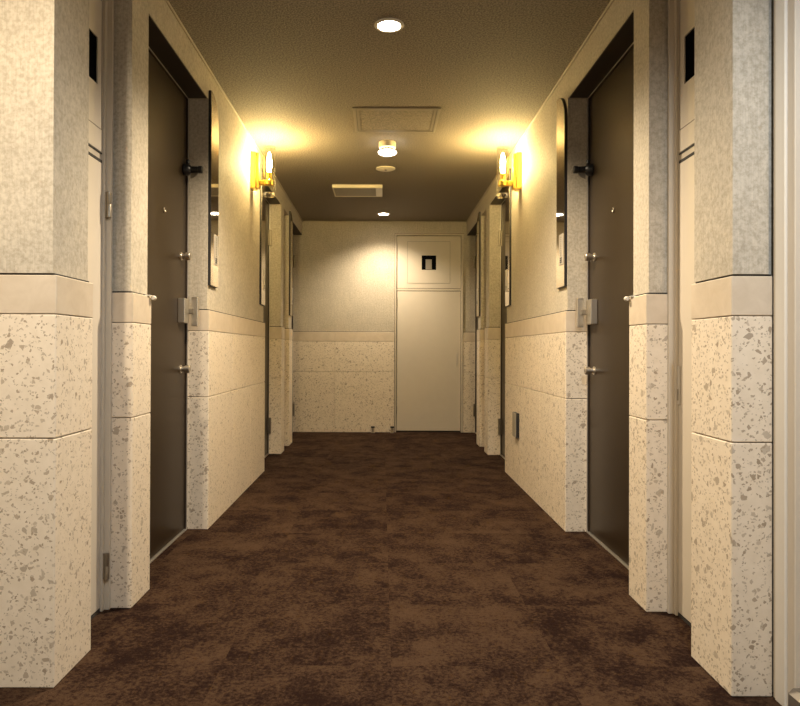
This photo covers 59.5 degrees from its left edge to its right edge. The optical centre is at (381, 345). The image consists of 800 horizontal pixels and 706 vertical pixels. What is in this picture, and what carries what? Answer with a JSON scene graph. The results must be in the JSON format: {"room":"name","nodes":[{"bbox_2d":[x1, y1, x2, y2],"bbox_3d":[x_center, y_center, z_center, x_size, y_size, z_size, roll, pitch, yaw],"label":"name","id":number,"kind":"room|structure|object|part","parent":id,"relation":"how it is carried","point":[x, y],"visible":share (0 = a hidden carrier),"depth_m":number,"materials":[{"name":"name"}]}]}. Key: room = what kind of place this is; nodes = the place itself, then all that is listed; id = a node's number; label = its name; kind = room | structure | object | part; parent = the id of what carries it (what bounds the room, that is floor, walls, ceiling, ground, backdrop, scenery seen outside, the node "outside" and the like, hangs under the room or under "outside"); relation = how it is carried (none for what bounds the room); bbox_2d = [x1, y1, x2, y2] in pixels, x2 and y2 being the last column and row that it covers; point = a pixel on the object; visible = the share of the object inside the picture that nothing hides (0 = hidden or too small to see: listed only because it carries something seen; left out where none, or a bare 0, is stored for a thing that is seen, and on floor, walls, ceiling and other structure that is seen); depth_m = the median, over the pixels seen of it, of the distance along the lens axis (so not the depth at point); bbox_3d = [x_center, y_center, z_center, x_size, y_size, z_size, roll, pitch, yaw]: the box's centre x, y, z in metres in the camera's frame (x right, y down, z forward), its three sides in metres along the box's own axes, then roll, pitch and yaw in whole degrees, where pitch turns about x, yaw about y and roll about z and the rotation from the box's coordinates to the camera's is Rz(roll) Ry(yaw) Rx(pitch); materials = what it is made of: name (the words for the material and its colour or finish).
{"room":"apartment building corridor","nodes":[
{"label":"apartment building corridor","id":0,"kind":"room"},
{"bbox_2d":[0,0,301,687],"bbox_3d":[-1.309,-0.254,3.002,0.820,2.400,10.400,0,0,0],"label":"wall","id":1,"kind":"structure","parent":0,"point":[46,292],"depth_m":2.14,"materials":[{"name":"stone"}]},
{"bbox_2d":[88,0,113,618],"bbox_3d":[-1.014,-0.177,2.353,0.091,2.242,0.348,0,0,0],"label":"door","id":2,"kind":"structure","parent":1,"relation":"in","point":[101,12],"depth_m":2.49,"materials":[{"name":"beige paint"}]},
{"bbox_3d":[-0.999,-0.979,2.358,0.004,0.576,0.280,0,0,0],"label":"panel","id":3,"kind":"part","parent":2,"relation":"part of","materials":[{"name":"beige paint"}]},
{"bbox_2d":[147,16,206,562],"bbox_3d":[-0.995,-0.172,3.183,0.164,2.242,0.908,0,0,0],"label":"door","id":4,"kind":"structure","parent":1,"relation":"in","point":[171,85],"depth_m":3.33,"materials":[{"name":"brown metal"}]},
{"bbox_3d":[-1.044,-0.172,3.183,0.066,2.242,0.908,0,0,0],"label":"frame","id":5,"kind":"part","parent":4,"relation":"part of","materials":[{"name":"brown metal"}]},
{"bbox_2d":[208,90,218,287],"bbox_3d":[-0.899,-0.828,3.743,0.020,1.020,0.165,0,0,0],"label":"mirror panel","id":6,"kind":"object","parent":1,"relation":"attached to","point":[213,122],"visible":1,"depth_m":3.71,"materials":[{"name":"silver metal"}]},
{"bbox_2d":[165,0,302,221],"bbox_3d":[-0.902,-1.435,4.956,0.010,0.012,6.024,0,0,0],"label":"trim","id":7,"kind":"structure","parent":1,"relation":"attached to","point":[166,1],"depth_m":3.84,"materials":[{"name":"beige paint"}]},
{"bbox_2d":[259,167,265,305],"bbox_3d":[-0.899,-0.819,5.282,0.020,1.020,0.165,0,0,0],"label":"mirror panel","id":8,"kind":"object","parent":1,"relation":"attached to","point":[262,188],"visible":0.9,"depth_m":5.23,"materials":[{"name":"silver metal"}]},
{"bbox_2d":[250,151,274,197],"bbox_3d":[-0.825,-1.215,4.877,0.166,0.347,0.092,0,0,0],"label":"wall lamp","id":9,"kind":"object","parent":1,"relation":"attached to","point":[256,182],"visible":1,"depth_m":4.84,"materials":[{"name":"yellow metal"}]},
{"bbox_3d":[-0.880,-1.218,4.877,0.056,0.253,0.092,0,0,0],"label":"plate","id":10,"kind":"part","parent":9,"relation":"part of","materials":[{"name":"yellow metal"}]},
{"bbox_3d":[-0.820,-1.137,4.877,0.067,0.036,0.024,0,0,0],"label":"arm","id":11,"kind":"part","parent":9,"relation":"part of","materials":[{"name":"yellow metal"}]},
{"bbox_2d":[265,172,273,185],"bbox_3d":[-0.786,-1.164,4.877,0.064,0.090,0.064,0,0,0],"label":"socket","id":12,"kind":"object","parent":9,"relation":"attached to","point":[268,182],"depth_m":4.86,"materials":[{"name":"yellow metal"}]},
{"bbox_3d":[-0.785,-1.280,4.877,0.034,0.142,0.034,0,0,0],"label":"bulb","id":13,"kind":"part","parent":9,"relation":"part of","materials":[{"name":"white glass"}]},
{"bbox_2d":[263,186,279,457],"bbox_3d":[-0.996,-0.157,5.830,0.164,2.242,0.882,0,0,0],"label":"door","id":14,"kind":"structure","parent":1,"relation":"in","point":[268,233],"depth_m":6.21,"materials":[{"name":"brown metal"}]},
{"bbox_3d":[-1.044,-0.157,5.830,0.066,2.242,0.882,0,0,0],"label":"frame","id":15,"kind":"part","parent":14,"relation":"part of","materials":[{"name":"brown metal"}]},
{"bbox_2d":[289,211,292,315],"bbox_3d":[-0.899,-0.810,6.922,0.020,1.020,0.165,0,0,0],"label":"mirror panel","id":16,"kind":"object","parent":1,"relation":"attached to","point":[290,213],"visible":1,"depth_m":6.84,"materials":[{"name":"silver metal"}]},
{"bbox_2d":[291,222,301,431],"bbox_3d":[-0.996,-0.147,7.501,0.164,2.242,0.899,0,0,0],"label":"door","id":17,"kind":"structure","parent":1,"relation":"in","point":[296,231],"depth_m":7.93,"materials":[{"name":"brown metal"}]},
{"bbox_3d":[-1.044,-0.148,7.501,0.066,2.242,0.899,0,0,0],"label":"frame","id":18,"kind":"part","parent":17,"relation":"part of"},
{"bbox_2d":[293,222,474,432],"bbox_3d":[0.025,-0.220,8.086,2.368,2.400,0.270,0,0,0],"label":"wall","id":19,"kind":"structure","parent":0,"point":[344,284],"depth_m":7.96,"materials":[{"name":"stone"}]},
{"bbox_2d":[303,221,465,222],"bbox_3d":[0.029,-1.415,7.963,1.848,0.012,0.010,0,0,0],"label":"trim","id":20,"kind":"structure","parent":19,"relation":"attached to","point":[303,221],"depth_m":7.96,"materials":[{"name":"beige paint"}]},
{"bbox_2d":[394,233,463,432],"bbox_3d":[0.532,-0.149,8.023,0.782,2.262,0.156,0,0,0],"label":"door","id":21,"kind":"structure","parent":19,"relation":"in","point":[428,292],"depth_m":7.98,"materials":[{"name":"beige paint"}]},
{"bbox_3d":[0.534,-0.956,7.991,0.729,0.593,0.011,0,0,0],"label":"panel","id":22,"kind":"part","parent":21,"relation":"part of","materials":[{"name":"beige paint"}]},
{"bbox_2d":[168,0,610,220],"bbox_3d":[-0.145,-1.509,3.059,3.500,0.120,10.500,0,0,0],"label":"ceiling","id":23,"kind":"structure","parent":0,"point":[294,72],"depth_m":3.81,"materials":[{"name":"beige paint"}]},
{"bbox_2d":[332,184,381,196],"bbox_3d":[-0.219,-1.415,6.388,0.446,0.030,0.370,0,0,0],"label":"ceiling vent","id":24,"kind":"object","parent":23,"relation":"in","point":[340,190],"visible":1,"depth_m":6.32,"materials":[{"name":"beige plastic"}]},
{"bbox_2d":[334,188,375,195],"bbox_3d":[-0.243,-1.404,6.391,0.373,0.002,0.316,0,0,0],"label":"grille","id":25,"kind":"object","parent":24,"relation":"attached to","point":[337,191],"depth_m":6.36,"materials":[{"name":"beige metal"}]},
{"bbox_2d":[377,212,389,214],"bbox_3d":[0.017,-1.418,7.528,0.146,0.010,0.146,0,0,0],"label":"recessed light","id":26,"kind":"object","parent":23,"relation":"in","point":[380,213],"visible":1,"depth_m":7.49,"materials":[{"name":"white plastic"}]},
{"bbox_2d":[376,166,394,171],"bbox_3d":[0.029,-1.425,5.648,0.158,0.018,0.158,0,0,0],"label":"smoke detector","id":27,"kind":"object","parent":23,"relation":"attached to","point":[380,168],"visible":1,"depth_m":5.62,"materials":[{"name":"beige plastic"}]},
{"bbox_2d":[378,140,396,155],"bbox_3d":[0.038,-1.390,4.938,0.132,0.095,0.132,0,0,0],"label":"ceiling lamp","id":28,"kind":"object","parent":23,"relation":"attached to","point":[387,147],"visible":1,"depth_m":4.89,"materials":[{"name":"white glass"}]},
{"bbox_2d":[374,18,403,32],"bbox_3d":[0.032,-1.443,3.156,0.137,0.010,0.137,0,0,0],"label":"recessed light","id":29,"kind":"object","parent":23,"relation":"in","point":[388,25],"visible":1,"depth_m":3.14,"materials":[{"name":"white plastic"}]},
{"bbox_2d":[352,107,440,132],"bbox_3d":[0.089,-1.437,4.463,0.536,0.006,0.464,0,0,0],"label":"access hatch","id":30,"kind":"object","parent":23,"relation":"attached to","point":[372,119],"visible":1,"depth_m":4.44,"materials":[{"name":"paint"}]},
{"bbox_3d":[0.089,-1.439,4.463,0.454,0.003,0.382,0,0,0],"label":"hatch panel","id":31,"kind":"part","parent":30,"relation":"part of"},
{"bbox_2d":[0,432,781,705],"bbox_3d":[-0.153,1.001,3.044,3.500,0.100,10.500,0,0,0],"label":"floor","id":32,"kind":"structure","parent":0,"point":[357,568],"depth_m":2.54,"materials":[{"name":"carpet"}]},
{"bbox_2d":[788,688,799,705],"bbox_3d":[1.058,0.907,1.544,0.050,0.078,0.498,0,0,0],"label":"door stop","id":33,"kind":"object","parent":32,"relation":"on","point":[794,694],"visible":1,"depth_m":1.76,"materials":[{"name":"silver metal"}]},
{"bbox_2d":[467,0,773,696],"bbox_3d":[1.119,-0.245,3.002,0.340,2.400,10.400,0,0,0],"label":"wall","id":34,"kind":"structure","parent":0,"point":[732,295],"depth_m":2.50,"materials":[{"name":"stone"}]},
{"bbox_2d":[468,222,477,433],"bbox_3d":[1.044,-0.141,7.476,0.164,2.242,0.949,0,0,0],"label":"door","id":35,"kind":"structure","parent":34,"relation":"in","point":[473,232],"depth_m":7.92,"materials":[{"name":"brown metal"}]},
{"bbox_3d":[1.093,-0.140,7.476,0.066,2.242,0.949,0,0,0],"label":"frame","id":36,"kind":"part","parent":35,"relation":"part of","materials":[{"name":"brown metal"}]},
{"bbox_2d":[476,212,480,316],"bbox_3d":[0.953,-0.803,6.922,0.020,1.020,0.165,0,0,0],"label":"mirror panel","id":37,"kind":"object","parent":34,"relation":"attached to","point":[479,213],"visible":1,"depth_m":6.86,"materials":[{"name":"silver metal"}]},
{"bbox_2d":[476,213,478,316],"bbox_3d":[0.948,-0.803,6.922,0.002,1.018,0.162,0,0,0],"label":"mirror","id":38,"kind":"object","parent":37,"relation":"attached to","point":[477,303],"depth_m":6.91,"materials":[{"name":"silver metal"}]},
{"bbox_2d":[491,187,506,458],"bbox_3d":[1.044,-0.150,5.822,0.164,2.242,0.867,0,0,0],"label":"door","id":39,"kind":"structure","parent":34,"relation":"in","point":[501,233],"depth_m":6.19,"materials":[{"name":"brown metal"}]},
{"bbox_3d":[1.093,-0.150,5.822,0.066,2.242,0.867,0,0,0],"label":"frame","id":40,"kind":"part","parent":39,"relation":"part of","materials":[{"name":"brown metal"}]},
{"bbox_2d":[505,168,511,306],"bbox_3d":[0.953,-0.812,5.292,0.020,1.020,0.165,0,0,0],"label":"mirror panel","id":41,"kind":"object","parent":34,"relation":"attached to","point":[509,174],"visible":0.91,"depth_m":5.25,"materials":[{"name":"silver metal"}]},
{"bbox_2d":[497,152,521,197],"bbox_3d":[0.881,-1.209,4.877,0.166,0.347,0.092,0,0,0],"label":"wall lamp","id":42,"kind":"object","parent":34,"relation":"attached to","point":[515,183],"visible":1,"depth_m":4.84,"materials":[{"name":"yellow metal"}]},
{"bbox_2d":[498,173,506,186],"bbox_3d":[0.842,-1.158,4.877,0.064,0.090,0.064,0,0,0],"label":"socket","id":43,"kind":"object","parent":42,"relation":"attached to","point":[503,182],"depth_m":4.86,"materials":[{"name":"yellow metal"}]},
{"bbox_3d":[0.843,-1.274,4.877,0.034,0.142,0.034,0,0,0],"label":"bulb","id":44,"kind":"part","parent":42,"relation":"part of","materials":[{"name":"white glass"}]},
{"bbox_3d":[0.875,-1.131,4.877,0.067,0.036,0.024,0,0,0],"label":"arm","id":45,"kind":"part","parent":42,"relation":"part of","materials":[{"name":"yellow metal"}]},
{"bbox_3d":[0.936,-1.212,4.877,0.056,0.253,0.092,0,0,0],"label":"plate","id":46,"kind":"part","parent":42,"relation":"part of","materials":[{"name":"yellow metal"}]},
{"bbox_2d":[512,412,518,437],"bbox_3d":[0.933,0.550,4.882,0.026,0.170,0.124,0,0,0],"label":"outlet cover","id":47,"kind":"object","parent":34,"relation":"attached to","point":[515,416],"visible":1,"depth_m":4.82,"materials":[{"name":"silver plastic"}]},
{"bbox_3d":[0.922,0.548,4.884,0.004,0.166,0.120,0,0,0],"label":"plate","id":48,"kind":"part","parent":47,"relation":"part of","materials":[{"name":"beige plastic"}]},
{"bbox_2d":[466,0,613,222],"bbox_3d":[0.960,-1.429,4.939,0.010,0.012,6.059,0,0,0],"label":"trim","id":49,"kind":"structure","parent":34,"relation":"attached to","point":[611,1],"depth_m":3.81,"materials":[{"name":"beige paint"}]},
{"bbox_2d":[556,98,567,288],"bbox_3d":[0.953,-0.822,3.717,0.020,1.020,0.165,0,0,0],"label":"mirror panel","id":50,"kind":"object","parent":34,"relation":"attached to","point":[562,118],"visible":1,"depth_m":3.69,"materials":[{"name":"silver metal"}]},
{"bbox_2d":[570,13,633,569],"bbox_3d":[1.045,-0.165,3.150,0.164,2.242,0.925,0,0,0],"label":"door","id":51,"kind":"structure","parent":34,"relation":"in","point":[608,86],"depth_m":3.28,"materials":[{"name":"brown metal"}]},
{"bbox_3d":[1.094,-0.165,3.150,0.066,2.242,0.925,0,0,0],"label":"frame","id":52,"kind":"part","parent":51,"relation":"part of","materials":[{"name":"brown metal"}]},
{"bbox_2d":[667,0,697,626],"bbox_3d":[1.066,-0.170,2.328,0.086,2.242,0.361,0,0,0],"label":"door","id":53,"kind":"structure","parent":34,"relation":"in","point":[681,13],"depth_m":2.46,"materials":[{"name":"beige paint"}]},
{"bbox_3d":[1.044,0.138,2.463,0.006,0.137,0.016,0,0,0],"label":"flush pull","id":54,"kind":"part","parent":53,"relation":"part of","materials":[{"name":"metal"}]},
{"bbox_3d":[1.053,-0.972,2.333,0.004,0.576,0.293,0,0,0],"label":"panel","id":55,"kind":"part","parent":53,"relation":"part of","materials":[{"name":"beige paint"}]},
{"bbox_2d":[774,0,799,705],"bbox_3d":[1.128,-0.154,1.351,0.143,2.199,1.093,0,0,0],"label":"door","id":56,"kind":"structure","parent":34,"relation":"in","point":[786,12],"depth_m":1.83,"materials":[{"name":"beige paint"}]},
{"bbox_3d":[1.130,-0.154,1.351,0.139,2.199,1.093,0,0,0],"label":"frame","id":57,"kind":"part","parent":56,"relation":"part of","materials":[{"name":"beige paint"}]},
{"bbox_3d":[1.131,-0.124,1.351,0.137,2.139,0.969,0,0,0],"label":"casing","id":58,"kind":"part","parent":56,"relation":"part of","materials":[{"name":"beige paint"}]}
]}

